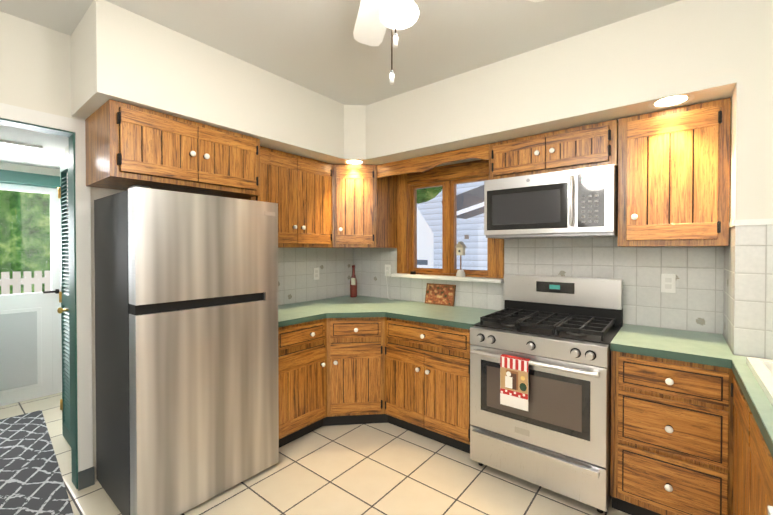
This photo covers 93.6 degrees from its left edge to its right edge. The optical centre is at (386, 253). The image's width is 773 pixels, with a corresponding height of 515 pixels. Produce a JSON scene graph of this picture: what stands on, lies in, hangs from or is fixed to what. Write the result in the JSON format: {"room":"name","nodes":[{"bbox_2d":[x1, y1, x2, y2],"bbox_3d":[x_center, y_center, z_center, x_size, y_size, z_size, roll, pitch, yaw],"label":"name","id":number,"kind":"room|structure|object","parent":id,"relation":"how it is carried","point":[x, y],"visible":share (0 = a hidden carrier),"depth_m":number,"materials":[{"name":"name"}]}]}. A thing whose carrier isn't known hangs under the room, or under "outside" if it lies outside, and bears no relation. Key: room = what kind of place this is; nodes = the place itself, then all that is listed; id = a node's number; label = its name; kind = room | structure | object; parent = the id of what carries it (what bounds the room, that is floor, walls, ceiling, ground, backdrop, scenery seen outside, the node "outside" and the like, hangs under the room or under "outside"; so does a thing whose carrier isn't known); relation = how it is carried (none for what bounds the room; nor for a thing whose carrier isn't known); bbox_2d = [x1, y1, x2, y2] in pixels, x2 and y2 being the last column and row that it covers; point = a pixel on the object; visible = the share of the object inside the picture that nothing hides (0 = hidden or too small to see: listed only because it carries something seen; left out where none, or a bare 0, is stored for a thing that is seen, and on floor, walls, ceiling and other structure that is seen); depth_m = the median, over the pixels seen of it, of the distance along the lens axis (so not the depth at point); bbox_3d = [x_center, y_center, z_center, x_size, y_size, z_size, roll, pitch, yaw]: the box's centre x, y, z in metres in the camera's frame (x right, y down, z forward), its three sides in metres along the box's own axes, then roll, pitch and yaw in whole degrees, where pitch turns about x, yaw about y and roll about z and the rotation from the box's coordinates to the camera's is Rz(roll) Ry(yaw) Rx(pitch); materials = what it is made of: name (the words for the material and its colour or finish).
{"room":"kitchen","nodes":[
{"label":"kitchen","id":0,"kind":"room"},
{"bbox_2d":[0,145,68,240],"bbox_3d":[-2.876,0.288,2.491,1.900,2.170,1.660,0,1,39],"label":"wall","id":1,"kind":"structure","parent":0,"point":[27,169],"depth_m":3.29,"materials":[{"name":"white paint"}]},
{"bbox_2d":[0,169,59,188],"bbox_3d":[-3.410,0.316,3.225,0.150,2.100,0.980,0,1,39],"label":"trim","id":2,"kind":"structure","parent":1,"relation":"attached to","point":[25,178],"depth_m":3.31,"materials":[{"name":"teal paint"}]},
{"bbox_2d":[0,183,61,405],"bbox_3d":[-3.404,0.365,3.221,0.075,1.981,0.836,0,1,39],"label":"storm door","id":3,"kind":"structure","parent":1,"relation":"in","point":[30,347],"depth_m":3.38,"materials":[{"name":"white"}]},
{"bbox_2d":[57,156,70,446],"bbox_3d":[-2.207,0.338,2.512,0.576,2.030,0.090,0,1,39],"label":"bifold door","id":4,"kind":"structure","parent":1,"relation":"in","point":[64,311],"depth_m":2.64,"materials":[{"name":"teal paint"}]},
{"bbox_2d":[0,125,68,169],"bbox_3d":[-2.876,-0.826,2.479,1.900,0.060,1.660,0,1,39],"label":"ceiling","id":5,"kind":"structure","parent":0,"point":[51,154],"depth_m":2.71,"materials":[{"name":"white paint"}]},
{"bbox_2d":[0,139,42,156],"bbox_3d":[-2.801,-0.787,2.701,0.400,0.020,0.300,0,1,39],"label":"recessed light","id":6,"kind":"object","parent":5,"relation":"in","point":[18,148],"visible":1,"depth_m":2.68,"materials":[{"name":"white"}]},
{"bbox_2d":[0,11,124,481],"bbox_3d":[-1.813,0.062,2.201,0.120,2.630,4.740,0,1,39],"label":"wall","id":7,"kind":"structure","parent":0,"point":[35,66],"depth_m":1.99,"materials":[{"name":"white paint"}]},
{"bbox_2d":[0,103,92,488],"bbox_3d":[-2.138,0.304,1.786,0.134,2.155,1.064,0,1,39],"label":"trim","id":8,"kind":"structure","parent":7,"relation":"attached to","point":[72,130],"depth_m":2.12,"materials":[{"name":"white paint"}]},
{"bbox_2d":[78,466,94,490],"bbox_3d":[-2.457,1.334,1.294,0.024,0.105,2.257,0,1,39],"label":"baseboard","id":9,"kind":"structure","parent":7,"relation":"attached to","point":[86,478],"depth_m":2.14,"materials":[{"name":"grey"}]},
{"bbox_2d":[85,99,264,199],"bbox_3d":[-1.314,-0.595,2.314,0.501,0.391,0.850,0,1,39],"label":"upper cabinet","id":10,"kind":"object","parent":7,"relation":"attached to","point":[127,145],"depth_m":2.07,"materials":[{"name":"brown wood"}]},
{"bbox_2d":[278,248,353,304],"bbox_3d":[-0.816,0.210,3.346,0.008,0.552,1.410,0,1,39],"label":"wall tile","id":11,"kind":"structure","parent":7,"relation":"attached to","point":[296,282],"depth_m":3.48,"materials":[{"name":"white tile"}]},
{"bbox_2d":[314,268,318,279],"bbox_3d":[-0.676,0.193,3.509,0.006,0.116,0.070,0,1,39],"label":"electrical outlet","id":12,"kind":"object","parent":11,"relation":"attached to","point":[316,273],"visible":1,"depth_m":3.50,"materials":[{"name":"white plastic"}]},
{"bbox_2d":[253,147,400,247],"bbox_3d":[-0.559,-0.426,3.176,0.606,0.746,1.396,0,1,39],"label":"upper cabinet","id":13,"kind":"object","parent":7,"relation":"attached to","point":[321,204],"depth_m":3.18,"materials":[{"name":"brown wood"}]},
{"bbox_2d":[0,392,629,514],"bbox_3d":[-1.118,1.413,1.628,5.800,0.060,4.950,0,1,39],"label":"floor","id":14,"kind":"structure","parent":0,"point":[375,469],"depth_m":2.18,"materials":[{"name":"tile"}]},
{"bbox_2d":[0,410,73,514],"bbox_3d":[-2.230,1.374,1.918,2.800,0.010,0.780,1,1,43],"label":"rug","id":15,"kind":"object","parent":14,"relation":"on","point":[31,481],"visible":1,"depth_m":2.28,"materials":[{"name":"grey fabric"}]},
{"bbox_2d":[94,185,278,514],"bbox_3d":[-1.218,0.520,2.255,0.698,1.712,0.790,0,1,39],"label":"fridge","id":16,"kind":"object","parent":14,"relation":"on","point":[186,338],"visible":1,"depth_m":1.96,"materials":[{"name":"grey metal"}]},
{"bbox_2d":[278,318,329,447],"bbox_3d":[-0.846,0.933,2.812,0.631,0.876,0.425,0,1,39],"label":"base cabinet","id":17,"kind":"object","parent":14,"relation":"on","point":[303,348],"depth_m":2.63,"materials":[{"name":"brown wood"}]},
{"bbox_2d":[330,333,381,425],"bbox_3d":[-0.239,1.032,2.839,0.291,0.676,0.290,0,1,39],"label":"base cabinet","id":18,"kind":"object","parent":14,"relation":"on","point":[355,361],"depth_m":2.83,"materials":[{"name":"brown wood"}]},
{"bbox_2d":[382,317,470,453],"bbox_3d":[0.467,0.932,2.860,0.700,0.876,0.631,0,1,39],"label":"base cabinet","id":19,"kind":"object","parent":14,"relation":"on","point":[426,366],"depth_m":2.60,"materials":[{"name":"brown wood"}]},
{"bbox_2d":[470,274,622,512],"bbox_3d":[1.015,0.770,2.318,0.756,1.210,0.730,0,1,39],"label":"stove","id":20,"kind":"object","parent":14,"relation":"on","point":[540,382],"visible":1,"depth_m":2.09,"materials":[{"name":"silver metal"}]},
{"bbox_2d":[500,354,529,410],"bbox_3d":[0.741,0.740,2.096,0.160,0.286,0.040,0,1,39],"label":"towel","id":21,"kind":"object","parent":20,"relation":"hanging from","point":[514,376],"depth_m":2.08,"materials":[{"name":"multicoloured fabric"}]},
{"bbox_2d":[610,351,772,514],"bbox_3d":[0.989,0.954,0.799,1.093,0.876,3.198,0,1,39],"label":"base cabinet","id":22,"kind":"object","parent":14,"relation":"on","point":[687,438],"depth_m":1.71,"materials":[{"name":"brown wood"}]},
{"bbox_2d":[278,295,772,457],"bbox_3d":[0.030,0.488,1.558,3.548,0.039,3.192,0,1,39],"label":"countertop","id":23,"kind":"structure","parent":22,"relation":"on","point":[711,349],"depth_m":2.11,"materials":[{"name":"green"}]},
{"bbox_2d":[350,265,356,296],"bbox_3d":[-0.333,0.282,3.720,0.102,0.325,0.086,0,1,39],"label":"bottle","id":24,"kind":"object","parent":23,"relation":"on","point":[353,286],"visible":1,"depth_m":3.71,"materials":[{"name":"red glass"}]},
{"bbox_2d":[425,283,455,305],"bbox_3d":[0.473,0.360,3.213,0.290,0.184,0.050,0,1,39],"label":"plaque","id":25,"kind":"object","parent":23,"relation":"on","point":[440,294],"visible":1,"depth_m":3.20,"materials":[{"name":"brown wood"}]},
{"bbox_2d":[746,357,772,406],"bbox_3d":[1.469,0.422,1.008,0.574,0.499,0.907,0,1,39],"label":"sink","id":26,"kind":"object","parent":23,"relation":"in","point":[761,370],"visible":0.71,"depth_m":1.35,"materials":[{"name":"white ceramic"}]},
{"bbox_2d":[767,505,772,514],"bbox_3d":[0.636,0.905,0.540,0.100,0.740,0.590,0,1,39],"label":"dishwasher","id":27,"kind":"object","parent":22,"relation":"in","point":[770,510],"visible":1,"depth_m":0.76,"materials":[{"name":"white"}]},
{"bbox_2d":[0,0,680,105],"bbox_3d":[-0.376,-1.281,1.038,3.800,0.080,4.740,0,1,39],"label":"ceiling","id":28,"kind":"structure","parent":0,"point":[315,46],"depth_m":2.04,"materials":[{"name":"white paint"}]},
{"bbox_2d":[353,0,543,84],"bbox_3d":[0.075,-0.865,0.990,1.222,0.751,1.263,0,1,39],"label":"ceiling fan","id":29,"kind":"object","parent":28,"relation":"hanging from","point":[375,19],"visible":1,"depth_m":1.37,"materials":[{"name":"white plastic"}]},
{"bbox_2d":[71,0,737,164],"bbox_3d":[0.060,-1.022,2.082,2.940,0.460,2.330,0,1,39],"label":"soffit","id":30,"kind":"structure","parent":0,"point":[634,65],"depth_m":2.12,"materials":[{"name":"white paint"}]},
{"bbox_2d":[344,160,364,164],"bbox_3d":[-0.279,-0.801,3.181,0.190,0.005,0.190,0,1,39],"label":"recessed light","id":31,"kind":"object","parent":30,"relation":"in","point":[357,162],"visible":0.98,"depth_m":3.19,"materials":[{"name":"white glass"}]},
{"bbox_2d":[648,94,694,108],"bbox_3d":[1.470,-0.787,1.878,0.190,0.005,0.190,0,1,39],"label":"recessed light","id":32,"kind":"object","parent":30,"relation":"in","point":[671,101],"visible":1,"depth_m":1.88,"materials":[{"name":"white glass"}]},
{"bbox_2d":[402,158,503,278],"bbox_3d":[1.114,0.055,2.819,3.680,2.630,0.120,0,1,39],"label":"wall","id":33,"kind":"structure","parent":0,"point":[460,161],"depth_m":3.13,"materials":[{"name":"white paint"}]},
{"bbox_2d":[391,273,503,282],"bbox_3d":[0.495,0.209,3.171,1.075,0.030,0.104,0,1,39],"label":"window sill","id":34,"kind":"structure","parent":33,"relation":"attached to","point":[470,279],"depth_m":3.08,"materials":[{"name":"white"}]},
{"bbox_2d":[455,242,466,276],"bbox_3d":[0.625,0.046,3.056,0.080,0.296,0.074,0,1,39],"label":"birdhouse","id":35,"kind":"object","parent":34,"relation":"on","point":[460,247],"visible":1,"depth_m":3.03,"materials":[{"name":"white wood"}]},
{"bbox_2d":[397,159,503,277],"bbox_3d":[0.556,-0.291,3.242,1.050,0.972,0.146,0,1,39],"label":"window","id":36,"kind":"structure","parent":33,"relation":"in","point":[448,178],"depth_m":3.23,"materials":[{"name":"brown wood"}]},
{"bbox_2d":[485,132,548,179],"bbox_3d":[0.984,-0.658,2.608,0.391,0.270,0.351,0,1,39],"label":"upper cabinet","id":37,"kind":"object","parent":33,"relation":"attached to","point":[528,155],"depth_m":2.46,"materials":[{"name":"brown wood"}]},
{"bbox_2d":[354,237,723,334],"bbox_3d":[0.785,0.458,3.004,2.940,1.220,0.008,0,1,39],"label":"wall tile","id":38,"kind":"structure","parent":33,"relation":"attached to","point":[694,302],"depth_m":2.41,"materials":[{"name":"white tile"}]},
{"bbox_2d":[385,265,392,299],"bbox_3d":[0.026,0.277,3.554,0.165,0.335,0.077,0,1,39],"label":"electrical outlet","id":39,"kind":"object","parent":38,"relation":"attached to","point":[387,270],"visible":0.98,"depth_m":3.59,"materials":[{"name":"white plastic"}]},
{"bbox_2d":[661,274,675,292],"bbox_3d":[1.733,0.181,2.233,0.070,0.116,0.006,0,1,39],"label":"electrical outlet","id":40,"kind":"object","parent":38,"relation":"attached to","point":[668,283],"visible":1,"depth_m":2.23,"materials":[{"name":"white plastic"}]},
{"bbox_2d":[549,118,620,171],"bbox_3d":[1.290,-0.656,2.364,0.391,0.270,0.351,0,1,39],"label":"upper cabinet","id":41,"kind":"object","parent":33,"relation":"attached to","point":[596,144],"depth_m":2.21,"materials":[{"name":"brown wood"}]},
{"bbox_2d":[484,164,617,238],"bbox_3d":[1.103,-0.311,2.447,0.774,0.401,0.455,0,1,39],"label":"microwave","id":42,"kind":"object","parent":41,"relation":"attached to","point":[579,203],"visible":1,"depth_m":2.26,"materials":[{"name":"silver metal"}]},
{"bbox_2d":[615,97,730,246],"bbox_3d":[1.634,-0.415,2.091,0.478,0.746,0.351,0,1,39],"label":"upper cabinet","id":43,"kind":"object","parent":33,"relation":"attached to","point":[672,166],"depth_m":1.94,"materials":[{"name":"brown wood"}]},
{"bbox_2d":[723,0,772,359],"bbox_3d":[2.010,0.067,1.686,0.626,2.630,0.530,0,1,39],"label":"wall bump-out","id":44,"kind":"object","parent":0,"point":[748,298],"visible":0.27,"depth_m":1.64,"materials":[{"name":"paint"}]},
{"label":"outside","id":45,"kind":"structure","parent":0,"visible":0},
{"bbox_3d":[-6.045,1.404,5.281,6.440,0.080,7.000,0,1,39],"label":"deck","id":46,"kind":"object","parent":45,"visible":0},
{"bbox_2d":[0,271,50,294],"bbox_3d":[-4.968,0.793,4.413,0.060,1.120,3.400,0,1,39],"label":"fence","id":47,"kind":"object","parent":46,"relation":"on","point":[28,280],"depth_m":4.71,"materials":[{"name":"white wood"}]},
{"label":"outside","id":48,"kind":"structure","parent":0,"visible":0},
{"bbox_2d":[0,186,441,294],"bbox_3d":[-4.890,-1.618,5.444,8.360,6.320,9.948,0,1,39],"label":"trees","id":49,"kind":"object","parent":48,"point":[44,228],"depth_m":5.38,"materials":[{"name":"green plant"}]},
{"bbox_2d":[417,181,486,269],"bbox_3d":[3.235,-1.914,5.993,11.000,7.500,1.240,0,1,39],"label":"house","id":50,"kind":"structure","parent":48,"point":[466,215],"depth_m":7.61,"materials":[{"name":"white"}]}
]}

